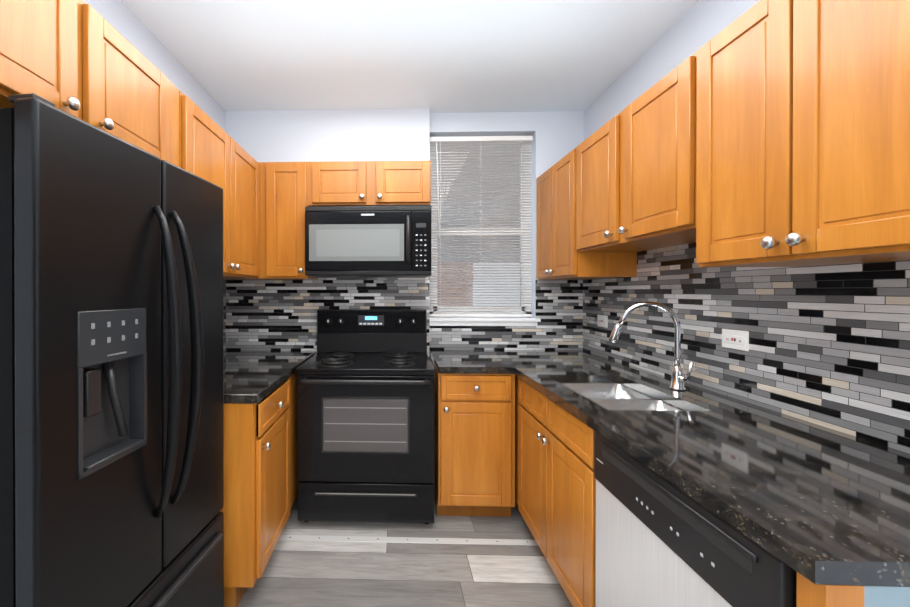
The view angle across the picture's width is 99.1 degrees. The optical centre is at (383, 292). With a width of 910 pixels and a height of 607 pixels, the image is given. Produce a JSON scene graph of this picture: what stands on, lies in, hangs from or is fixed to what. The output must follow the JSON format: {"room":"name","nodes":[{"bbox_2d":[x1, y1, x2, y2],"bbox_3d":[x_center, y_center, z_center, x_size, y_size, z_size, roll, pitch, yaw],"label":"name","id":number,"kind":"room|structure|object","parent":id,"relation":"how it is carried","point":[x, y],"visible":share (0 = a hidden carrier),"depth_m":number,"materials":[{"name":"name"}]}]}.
{"room":"kitchen","nodes":[
{"label":"kitchen","id":0,"kind":"room"},
{"bbox_2d":[83,0,224,130],"bbox_3d":[-1.281,0.010,0.613,0.100,2.670,4.890,0,0,2],"label":"wall","id":1,"kind":"structure","parent":0,"point":[120,17],"depth_m":2.00,"materials":[{"name":"white paint"}]},
{"bbox_2d":[0,0,187,170],"bbox_3d":[-1.026,-0.645,1.137,0.375,0.385,0.899,0,0,2],"label":"upper cabinet","id":2,"kind":"object","parent":1,"relation":"attached to","point":[83,61],"depth_m":1.10,"materials":[{"name":"brown wood"}]},
{"bbox_2d":[223,280,225,350],"bbox_3d":[-1.180,0.161,2.188,0.006,0.565,1.244,0,0,2],"label":"wall tile","id":3,"kind":"structure","parent":1,"relation":"attached to","point":[224,315],"depth_m":2.78,"materials":[{"name":"tile"}]},
{"bbox_2d":[188,97,263,279],"bbox_3d":[-0.999,-0.466,2.031,0.375,0.750,0.876,0,0,2],"label":"upper cabinet","id":4,"kind":"object","parent":1,"relation":"attached to","point":[215,157],"depth_m":2.05,"materials":[{"name":"brown wood"}]},
{"bbox_2d":[225,108,429,355],"bbox_3d":[-0.413,0.000,2.912,1.495,2.670,0.240,0,0,2],"label":"wall","id":5,"kind":"structure","parent":0,"point":[402,134],"depth_m":2.79,"materials":[{"name":"white paint"}]},
{"bbox_2d":[226,276,429,353],"bbox_3d":[-0.417,0.158,2.790,1.495,0.565,0.006,0,0,2],"label":"wall tile","id":6,"kind":"structure","parent":5,"relation":"attached to","point":[271,315],"depth_m":2.79,"materials":[{"name":"tile"}]},
{"bbox_2d":[258,160,430,279],"bbox_3d":[-0.254,-0.468,2.589,1.113,0.750,0.379,0,0,2],"label":"upper cabinet","id":7,"kind":"object","parent":5,"relation":"attached to","point":[289,191],"visible":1,"depth_m":2.44,"materials":[{"name":"brown wood"}]},
{"bbox_2d":[305,205,430,277],"bbox_3d":[-0.092,-0.321,2.530,0.780,0.428,0.471,0,0,2],"label":"microwave","id":8,"kind":"object","parent":7,"relation":"attached to","point":[367,241],"visible":1,"depth_m":2.34,"materials":[{"name":"black metal"}]},
{"bbox_2d":[238,497,572,606],"bbox_3d":[0.084,1.395,0.597,3.230,0.100,5.330,0,0,2],"label":"floor","id":9,"kind":"structure","parent":0,"point":[329,574],"depth_m":1.85,"materials":[{"name":"grey wood"}]},
{"bbox_2d":[0,93,223,606],"bbox_3d":[-0.864,0.457,1.195,0.552,1.772,0.730,0,0,8],"label":"fridge","id":10,"kind":"object","parent":9,"relation":"on","point":[111,392],"visible":1,"depth_m":0.98,"materials":[{"name":"black metal"}]},
{"bbox_2d":[221,372,297,606],"bbox_3d":[-0.826,0.901,2.209,0.698,0.874,1.182,0,0,2],"label":"base cabinet","id":11,"kind":"object","parent":9,"relation":"on","point":[260,467],"visible":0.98,"depth_m":1.64,"materials":[{"name":"brown wood"}]},
{"bbox_2d":[223,350,315,403],"bbox_3d":[-0.843,0.443,2.205,0.664,0.038,1.186,0,0,2],"label":"countertop","id":12,"kind":"structure","parent":11,"relation":"on","point":[253,376],"depth_m":2.08,"materials":[{"name":"black stone"}]},
{"bbox_2d":[296,309,434,524],"bbox_3d":[-0.095,0.729,2.431,0.784,1.216,0.683,0,0,2],"label":"range","id":13,"kind":"object","parent":9,"relation":"on","point":[365,417],"visible":1,"depth_m":2.15,"materials":[{"name":"black metal"}]},
{"bbox_2d":[279,535,538,545],"bbox_3d":[0.119,1.336,2.069,1.420,0.005,0.045,0,0,2],"label":"threshold strip","id":14,"kind":"object","parent":9,"relation":"on","point":[407,540],"visible":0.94,"depth_m":2.06,"materials":[{"name":"silver metal"}]},
{"bbox_2d":[429,355,514,516],"bbox_3d":[0.546,0.900,2.500,0.440,0.874,0.678,0,0,2],"label":"base cabinet","id":15,"kind":"object","parent":9,"relation":"on","point":[474,444],"visible":0.98,"depth_m":2.20,"materials":[{"name":"brown wood"}]},
{"bbox_2d":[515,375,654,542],"bbox_3d":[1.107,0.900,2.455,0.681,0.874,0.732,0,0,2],"label":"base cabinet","id":16,"kind":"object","parent":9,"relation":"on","point":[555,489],"depth_m":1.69,"materials":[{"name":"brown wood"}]},
{"bbox_2d":[429,350,909,586],"bbox_3d":[0.863,0.445,1.718,1.122,0.038,2.215,0,0,2],"label":"countertop","id":17,"kind":"structure","parent":16,"relation":"on","point":[816,503],"depth_m":0.97,"materials":[{"name":"black stone"}]},
{"bbox_2d":[561,383,684,410],"bbox_3d":[1.012,0.565,1.681,0.414,0.196,0.592,0,0,2],"label":"sink","id":18,"kind":"object","parent":17,"relation":"in","point":[613,396],"visible":0.08,"depth_m":1.81,"materials":[{"name":"metal"}]},
{"bbox_2d":[609,301,693,390],"bbox_3d":[1.190,0.232,1.710,0.276,0.386,0.184,0,0,2],"label":"faucet","id":19,"kind":"object","parent":17,"relation":"on","point":[679,379],"visible":1,"depth_m":1.69,"materials":[{"name":"silver metal"}]},
{"bbox_2d":[594,431,796,606],"bbox_3d":[1.055,0.909,0.993,0.689,0.868,0.655,0,0,2],"label":"dishwasher","id":20,"kind":"object","parent":9,"relation":"on","point":[661,541],"visible":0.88,"depth_m":0.98,"materials":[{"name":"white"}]},
{"bbox_2d":[797,572,909,606],"bbox_3d":[1.056,0.909,0.633,0.681,0.872,0.045,0,0,2],"label":"base cabinet","id":21,"kind":"object","parent":9,"relation":"on","point":[810,593],"visible":0.43,"depth_m":0.62,"materials":[{"name":"brown wood"}]},
{"bbox_2d":[121,0,698,112],"bbox_3d":[0.084,-1.375,0.585,3.230,0.100,5.330,0,0,2],"label":"ceiling","id":22,"kind":"structure","parent":0,"point":[457,56],"depth_m":2.08,"materials":[{"name":"white paint"}]},
{"bbox_2d":[430,111,583,317],"bbox_3d":[0.902,0.000,2.912,1.135,2.670,0.160,0,0,2],"label":"wall","id":23,"kind":"structure","parent":0,"point":[557,136],"depth_m":2.83,"materials":[{"name":"white paint"}]},
{"bbox_2d":[430,135,540,325],"bbox_3d":[0.743,-0.476,2.890,0.818,1.438,0.160,0,0,2],"label":"window","id":24,"kind":"structure","parent":23,"relation":"in","point":[483,321],"depth_m":2.91,"materials":[{"name":"white plastic"}]},
{"bbox_2d":[430,136,532,316],"bbox_3d":[0.728,-0.496,2.873,0.764,1.347,0.054,0,0,2],"label":"window blind","id":25,"kind":"object","parent":24,"relation":"attached to","point":[470,142],"visible":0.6,"depth_m":2.88,"materials":[{"name":"white plastic"}]},
{"bbox_2d":[429,278,582,349],"bbox_3d":[0.900,0.158,2.830,1.135,0.565,0.006,0,0,2],"label":"wall tiles","id":26,"kind":"structure","parent":23,"relation":"attached to","point":[559,310],"depth_m":2.82,"materials":[{"name":"tile"}]},
{"bbox_2d":[584,0,759,139],"bbox_3d":[1.448,0.010,0.529,0.100,2.670,4.890,0,0,2],"label":"wall","id":27,"kind":"structure","parent":0,"point":[695,27],"depth_m":1.95,"materials":[{"name":"white paint"}]},
{"bbox_2d":[536,144,636,279],"bbox_3d":[1.277,-0.468,2.460,0.354,0.750,0.703,0,0,2],"label":"upper cabinet","id":28,"kind":"object","parent":27,"relation":"attached to","point":[559,256],"depth_m":2.31,"materials":[{"name":"brown wood"}]},
{"bbox_2d":[580,116,667,251],"bbox_3d":[1.262,-0.536,1.963,0.354,0.610,0.431,0,0,2],"label":"upper cabinet","id":29,"kind":"object","parent":27,"relation":"attached to","point":[598,151],"depth_m":1.94,"materials":[{"name":"brown wood"}]},
{"bbox_2d":[616,56,691,243],"bbox_3d":[1.249,-0.534,1.532,0.354,0.610,0.431,0,0,2],"label":"upper cabinet","id":30,"kind":"object","parent":27,"relation":"attached to","point":[654,131],"depth_m":1.51,"materials":[{"name":"brown wood"}]},
{"bbox_2d":[583,243,909,453],"bbox_3d":[1.430,0.083,1.698,0.006,0.725,2.224,0,0,2],"label":"wall tile","id":31,"kind":"structure","parent":27,"relation":"attached to","point":[829,346],"depth_m":1.36,"materials":[{"name":"tile"}]},
{"bbox_2d":[597,315,607,327],"bbox_3d":[1.447,0.187,2.536,0.010,0.078,0.120,0,0,2],"label":"electrical outlet plate","id":32,"kind":"object","parent":31,"relation":"attached to","point":[602,320],"visible":1,"depth_m":2.53,"materials":[{"name":"white plastic"}]},
{"bbox_2d":[722,329,748,350],"bbox_3d":[1.417,0.189,1.547,0.010,0.078,0.120,0,0,2],"label":"electrical outlet plate","id":33,"kind":"object","parent":31,"relation":"attached to","point":[736,339],"visible":1,"depth_m":1.54,"materials":[{"name":"white plastic"}]},
{"bbox_2d":[668,0,909,266],"bbox_3d":[1.233,-0.462,1.026,0.354,0.750,0.723,0,0,2],"label":"upper cabinet","id":34,"kind":"object","parent":27,"relation":"attached to","point":[768,133],"depth_m":0.97,"materials":[{"name":"brown wood"}]},
{"label":"outside","id":35,"kind":"structure","parent":0,"visible":0},
{"bbox_2d":[437,146,519,305],"bbox_3d":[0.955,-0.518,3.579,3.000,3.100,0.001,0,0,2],"label":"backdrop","id":36,"kind":"structure","parent":35,"point":[518,298],"depth_m":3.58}
]}

